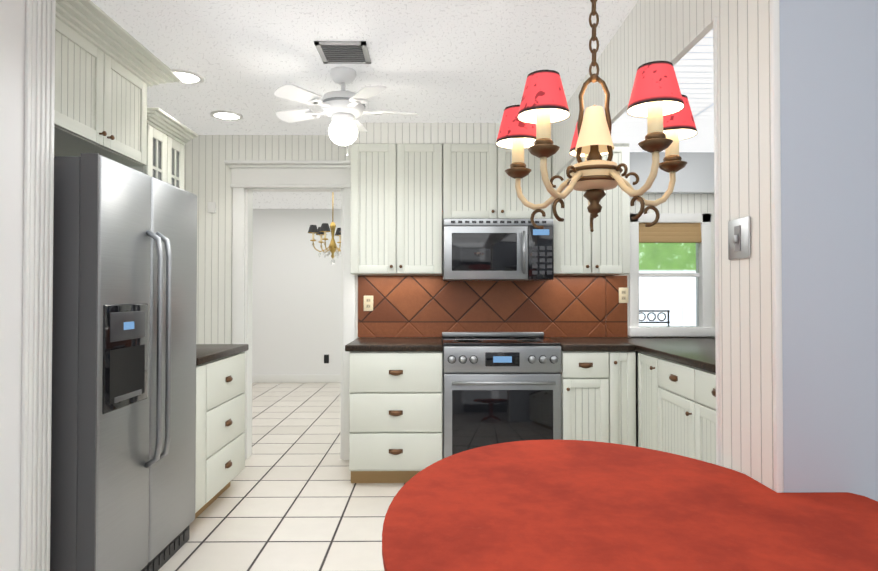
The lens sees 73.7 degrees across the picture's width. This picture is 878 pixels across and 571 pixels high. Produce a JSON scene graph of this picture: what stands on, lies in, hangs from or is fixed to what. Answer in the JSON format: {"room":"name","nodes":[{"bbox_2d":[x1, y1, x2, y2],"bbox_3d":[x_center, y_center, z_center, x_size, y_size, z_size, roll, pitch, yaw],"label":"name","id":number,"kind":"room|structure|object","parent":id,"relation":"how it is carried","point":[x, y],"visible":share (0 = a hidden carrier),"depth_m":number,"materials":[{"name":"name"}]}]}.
{"room":"kitchen","nodes":[
{"label":"kitchen","id":0,"kind":"room"},
{"bbox_2d":[0,0,25,570],"bbox_3d":[-1.621,0.013,-0.371,0.580,2.440,4.800,0,-1,-1],"label":"wall","id":1,"kind":"structure","parent":0,"point":[12,62],"depth_m":1.85,"materials":[{"name":"white paint"}]},
{"bbox_2d":[20,0,55,570],"bbox_3d":[-1.343,0.048,1.969,0.024,2.440,0.135,0,-1,-1],"label":"door frame","id":2,"kind":"structure","parent":1,"relation":"attached to","point":[35,506],"depth_m":1.95,"materials":[{"name":"white wood"}]},
{"bbox_2d":[158,383,404,570],"bbox_3d":[-0.495,1.313,3.022,8.200,0.060,11.600,0,-1,-1],"label":"floor","id":3,"kind":"structure","parent":0,"point":[292,497],"depth_m":3.45,"materials":[{"name":"tile"}]},
{"bbox_2d":[50,153,196,570],"bbox_3d":[-1.544,0.403,2.534,0.766,1.745,0.890,0,-1,-1],"label":"refrigerator","id":4,"kind":"object","parent":3,"relation":"on","point":[123,449],"visible":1,"depth_m":2.25,"materials":[{"name":"grey metal"}]},
{"bbox_2d":[190,344,248,523],"bbox_3d":[-1.584,0.833,3.405,0.716,0.912,0.825,0,-1,-1],"label":"base cabinet","id":5,"kind":"object","parent":3,"relation":"on","point":[220,417],"visible":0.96,"depth_m":3.33,"materials":[{"name":"white paint"}]},
{"bbox_2d":[345,340,442,482],"bbox_3d":[-0.279,0.864,4.059,0.602,0.870,0.663,0,-1,-1],"label":"base cabinet","id":6,"kind":"object","parent":3,"relation":"on","point":[395,410],"depth_m":3.75,"materials":[{"name":"white paint"}]},
{"bbox_2d":[345,336,442,347],"bbox_3d":[-0.293,0.407,4.075,0.628,0.040,0.655,0,-1,-1],"label":"countertop","id":7,"kind":"structure","parent":6,"relation":"on","point":[360,342],"depth_m":3.95,"materials":[{"name":"black stone"}]},
{"bbox_2d":[442,332,560,458],"bbox_3d":[0.405,0.821,4.037,0.758,0.955,0.692,0,-1,-1],"label":"range","id":8,"kind":"object","parent":3,"relation":"on","point":[501,387],"visible":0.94,"depth_m":3.75,"materials":[{"name":"silver metal"}]},
{"bbox_2d":[560,348,624,444],"bbox_3d":[0.971,0.864,4.072,0.364,0.870,0.663,0,-1,-1],"label":"base cabinet","id":9,"kind":"object","parent":3,"relation":"on","point":[590,377],"depth_m":3.77,"materials":[{"name":"white paint"}]},
{"bbox_2d":[544,336,634,351],"bbox_3d":[1.025,0.407,4.088,0.471,0.040,0.655,0,-1,-1],"label":"countertop","id":10,"kind":"structure","parent":9,"relation":"on","point":[576,341],"depth_m":3.87,"materials":[{"name":"black stone"}]},
{"bbox_2d":[382,440,877,570],"bbox_3d":[0.453,0.878,1.238,1.140,0.754,1.400,0,-1,-1],"label":"dining table","id":11,"kind":"object","parent":3,"relation":"on","point":[553,505],"visible":1,"depth_m":1.26,"materials":[{"name":"red paint"}]},
{"bbox_2d":[635,348,657,449],"bbox_3d":[1.684,0.856,3.572,0.810,0.870,0.389,0,-1,-1],"label":"base cabinet","id":12,"kind":"object","parent":3,"relation":"on","point":[647,362],"depth_m":3.60,"materials":[{"name":"white paint"}]},
{"bbox_2d":[658,356,697,459],"bbox_3d":[1.688,0.851,3.191,0.810,0.870,0.608,0,-1,-1],"label":"base cabinet","id":13,"kind":"object","parent":3,"relation":"on","point":[677,395],"depth_m":3.16,"materials":[{"name":"white paint"}]},
{"bbox_2d":[606,336,715,371],"bbox_3d":[1.686,0.393,3.155,0.825,0.040,2.534,0,-1,-1],"label":"countertop","id":14,"kind":"structure","parent":13,"relation":"on","point":[700,351],"depth_m":3.60,"materials":[{"name":"black stone"}]},
{"bbox_2d":[698,368,715,463],"bbox_3d":[1.693,0.843,2.701,0.810,0.870,0.608,0,-1,-1],"label":"base cabinet","id":15,"kind":"object","parent":3,"relation":"on","point":[706,376],"depth_m":2.82,"materials":[{"name":"white paint"}]},
{"bbox_2d":[252,209,340,374],"bbox_3d":[-1.799,0.141,8.287,5.700,2.440,0.120,0,-1,-1],"label":"wall","id":16,"kind":"structure","parent":0,"point":[296,309],"depth_m":8.22,"materials":[{"name":"white paint"}]},
{"bbox_2d":[252,375,340,382],"bbox_3d":[-1.798,1.305,8.197,5.500,0.110,0.025,0,-1,-1],"label":"baseboard","id":17,"kind":"structure","parent":16,"relation":"attached to","point":[296,378],"depth_m":8.18,"materials":[{"name":"white wood"}]},
{"bbox_2d":[324,355,328,362],"bbox_3d":[-1.578,1.030,8.211,0.070,0.120,0.007,0,-1,-1],"label":"outlet","id":18,"kind":"object","parent":16,"relation":"attached to","point":[326,358],"visible":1,"depth_m":8.21,"materials":[{"name":"black plastic"}]},
{"bbox_2d":[91,0,637,208],"bbox_3d":[-0.495,-1.187,3.059,8.200,0.060,11.600,0,-1,-1],"label":"ceiling","id":19,"kind":"structure","parent":0,"point":[455,61],"depth_m":2.92,"materials":[{"name":"white paint"}]},
{"bbox_2d":[171,69,203,84],"bbox_3d":[-1.407,-1.149,3.229,0.210,0.010,0.210,0,-1,-1],"label":"recessed light","id":20,"kind":"object","parent":19,"relation":"in","point":[189,77],"visible":0.6,"depth_m":3.22,"materials":[{"name":"white glass"}]},
{"bbox_2d":[210,110,242,120],"bbox_3d":[-1.424,-1.138,3.929,0.210,0.010,0.210,0,-1,-1],"label":"recessed light","id":21,"kind":"object","parent":19,"relation":"in","point":[225,115],"visible":0.98,"depth_m":3.92,"materials":[{"name":"white glass"}]},
{"bbox_2d":[308,192,340,263],"bbox_3d":[-1.160,-0.667,6.395,0.521,0.877,0.528,0,-1,-1],"label":"light","id":22,"kind":"object","parent":19,"relation":"hanging from","point":[324,228],"visible":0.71,"depth_m":6.37,"materials":[{"name":"gold metal"}]},
{"bbox_2d":[314,41,370,63],"bbox_3d":[-0.471,-1.149,2.901,0.245,0.019,0.245,0,-1,-1],"label":"ceiling vent","id":23,"kind":"object","parent":19,"relation":"in","point":[343,52],"visible":0.94,"depth_m":2.89,"materials":[{"name":"silver metal"}]},
{"bbox_2d":[274,67,418,155],"bbox_3d":[-0.510,-0.919,3.178,0.797,0.470,0.781,0,-1,-1],"label":"ceiling fan","id":24,"kind":"object","parent":19,"relation":"hanging from","point":[343,108],"visible":1,"depth_m":3.09,"materials":[{"name":"white"}]},
{"bbox_2d":[352,123,628,150],"bbox_3d":[0.357,-1.065,4.270,1.960,0.147,0.328,0,-1,-1],"label":"soffit","id":25,"kind":"structure","parent":19,"relation":"attached to","point":[431,133],"depth_m":4.10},
{"bbox_2d":[496,0,697,231],"bbox_3d":[0.344,-0.654,1.264,0.427,1.055,0.433,0,-1,-1],"label":"dining chandelier","id":26,"kind":"object","parent":19,"relation":"hanging from","point":[658,100],"visible":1,"depth_m":1.21,"materials":[{"name":"red fabric"}]},
{"bbox_2d":[184,135,714,446],"bbox_3d":[0.065,0.085,4.476,4.290,2.440,0.120,0,-1,-1],"label":"wall","id":27,"kind":"structure","parent":0,"point":[207,174],"depth_m":4.41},
{"bbox_2d":[208,202,215,212],"bbox_3d":[-1.709,-0.587,4.401,0.060,0.080,0.011,0,-1,-1],"label":"door chime","id":28,"kind":"object","parent":27,"relation":"attached to","point":[211,207],"visible":1,"depth_m":4.40,"materials":[{"name":"white plastic"}]},
{"bbox_2d":[224,160,354,459],"bbox_3d":[-1.090,0.186,4.430,1.020,2.235,0.185,0,-1,-1],"label":"door frame","id":29,"kind":"structure","parent":27,"relation":"attached to","point":[249,178],"depth_m":4.39,"materials":[{"name":"white wood"}]},
{"bbox_2d":[364,296,372,310],"bbox_3d":[-0.529,0.133,4.389,0.072,0.116,0.008,0,-1,-1],"label":"outlet","id":30,"kind":"object","parent":27,"relation":"attached to","point":[368,303],"visible":1,"depth_m":4.39,"materials":[{"name":"beige plastic"}]},
{"bbox_2d":[350,144,453,274],"bbox_3d":[-0.268,-0.534,4.244,0.704,0.910,0.345,0,-1,-1],"label":"upper cabinet","id":31,"kind":"object","parent":27,"relation":"attached to","point":[406,199],"depth_m":4.08,"materials":[{"name":"white paint"}]},
{"bbox_2d":[454,144,553,219],"bbox_3d":[0.405,-0.725,4.254,0.758,0.528,0.345,0,-1,-1],"label":"upper cabinet","id":32,"kind":"object","parent":27,"relation":"attached to","point":[483,188],"depth_m":4.09,"materials":[{"name":"white paint"}]},
{"bbox_2d":[443,218,553,280],"bbox_3d":[0.406,-0.247,4.180,0.752,0.419,0.449,0,-1,-1],"label":"over-the-range microwave","id":33,"kind":"object","parent":32,"relation":"attached to","point":[491,249],"visible":1,"depth_m":3.99,"materials":[{"name":"silver metal"}]},
{"bbox_2d":[553,144,629,274],"bbox_3d":[1.030,-0.534,4.257,0.608,0.910,0.345,0,-1,-1],"label":"upper cabinet","id":34,"kind":"object","parent":27,"relation":"attached to","point":[578,250],"depth_m":4.09,"materials":[{"name":"white paint"}]},
{"bbox_2d":[619,288,627,302],"bbox_3d":[1.391,0.074,4.409,0.072,0.116,0.008,0,-1,-1],"label":"electrical outlet","id":35,"kind":"object","parent":27,"relation":"attached to","point":[623,295],"visible":0.98,"depth_m":4.41,"materials":[{"name":"beige plastic"}]},
{"bbox_2d":[628,213,714,336],"bbox_3d":[1.750,-0.081,4.463,0.640,0.930,0.145,0,-1,-1],"label":"kitchen window","id":36,"kind":"structure","parent":27,"relation":"in","point":[670,290],"depth_m":4.47,"materials":[{"name":"white wood"}]},
{"bbox_2d":[629,152,713,193],"bbox_3d":[1.713,-0.846,4.411,0.752,0.299,0.069,0,-1,-1],"label":"soffit","id":37,"kind":"object","parent":27,"relation":"attached to","point":[695,175],"visible":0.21,"depth_m":4.38,"materials":[{"name":"grey paint"}]},
{"bbox_2d":[611,29,713,151],"bbox_3d":[1.470,-1.031,3.100,1.269,0.030,2.692,0,-1,-1],"label":"ceiling","id":38,"kind":"structure","parent":0,"point":[693,67],"depth_m":3.31,"materials":[{"name":"grey"}]},
{"bbox_2d":[553,0,783,492],"bbox_3d":[0.824,0.059,2.760,0.036,2.440,2.658,0,-1,-1],"label":"wall","id":39,"kind":"structure","parent":0,"point":[748,291],"depth_m":1.60,"materials":[{"name":"white"}]},
{"bbox_2d":[728,216,750,259],"bbox_3d":[0.815,-0.128,1.601,0.018,0.110,0.110,0,-1,-1],"label":"light switch","id":40,"kind":"object","parent":39,"relation":"attached to","point":[739,239],"visible":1,"depth_m":1.59,"materials":[{"name":"silver metal"}]},
{"bbox_2d":[714,217,714,252],"bbox_3d":[2.164,0.064,3.091,0.120,2.440,2.693,0,-1,-1],"label":"wall","id":41,"kind":"structure","parent":0,"point":[714,234],"depth_m":4.44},
{"bbox_2d":[779,0,877,500],"bbox_3d":[2.228,0.042,1.597,2.783,2.440,0.297,0,-1,-1],"label":"wall","id":42,"kind":"structure","parent":0,"point":[829,127],"depth_m":1.44,"materials":[{"name":"grey paint"}]},
{"bbox_3d":[-2.007,0.065,3.150,0.120,2.440,2.490,0,-1,-1],"label":"wall","id":43,"kind":"structure","parent":0,"visible":0},
{"bbox_2d":[54,0,182,165],"bbox_3d":[-1.681,-0.899,2.775,0.517,0.517,0.965,0,-1,-1],"label":"upper cabinet","id":44,"kind":"object","parent":43,"relation":"attached to","point":[108,70],"visible":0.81,"depth_m":2.67,"materials":[{"name":"white paint"}]},
{"bbox_2d":[128,107,197,189],"bbox_3d":[-1.722,-0.519,3.381,0.447,0.855,0.535,0,-1,-1],"label":"upper cabinet","id":45,"kind":"object","parent":43,"relation":"attached to","point":[168,136],"visible":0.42,"depth_m":3.31,"materials":[{"name":"white paint"}]}
]}

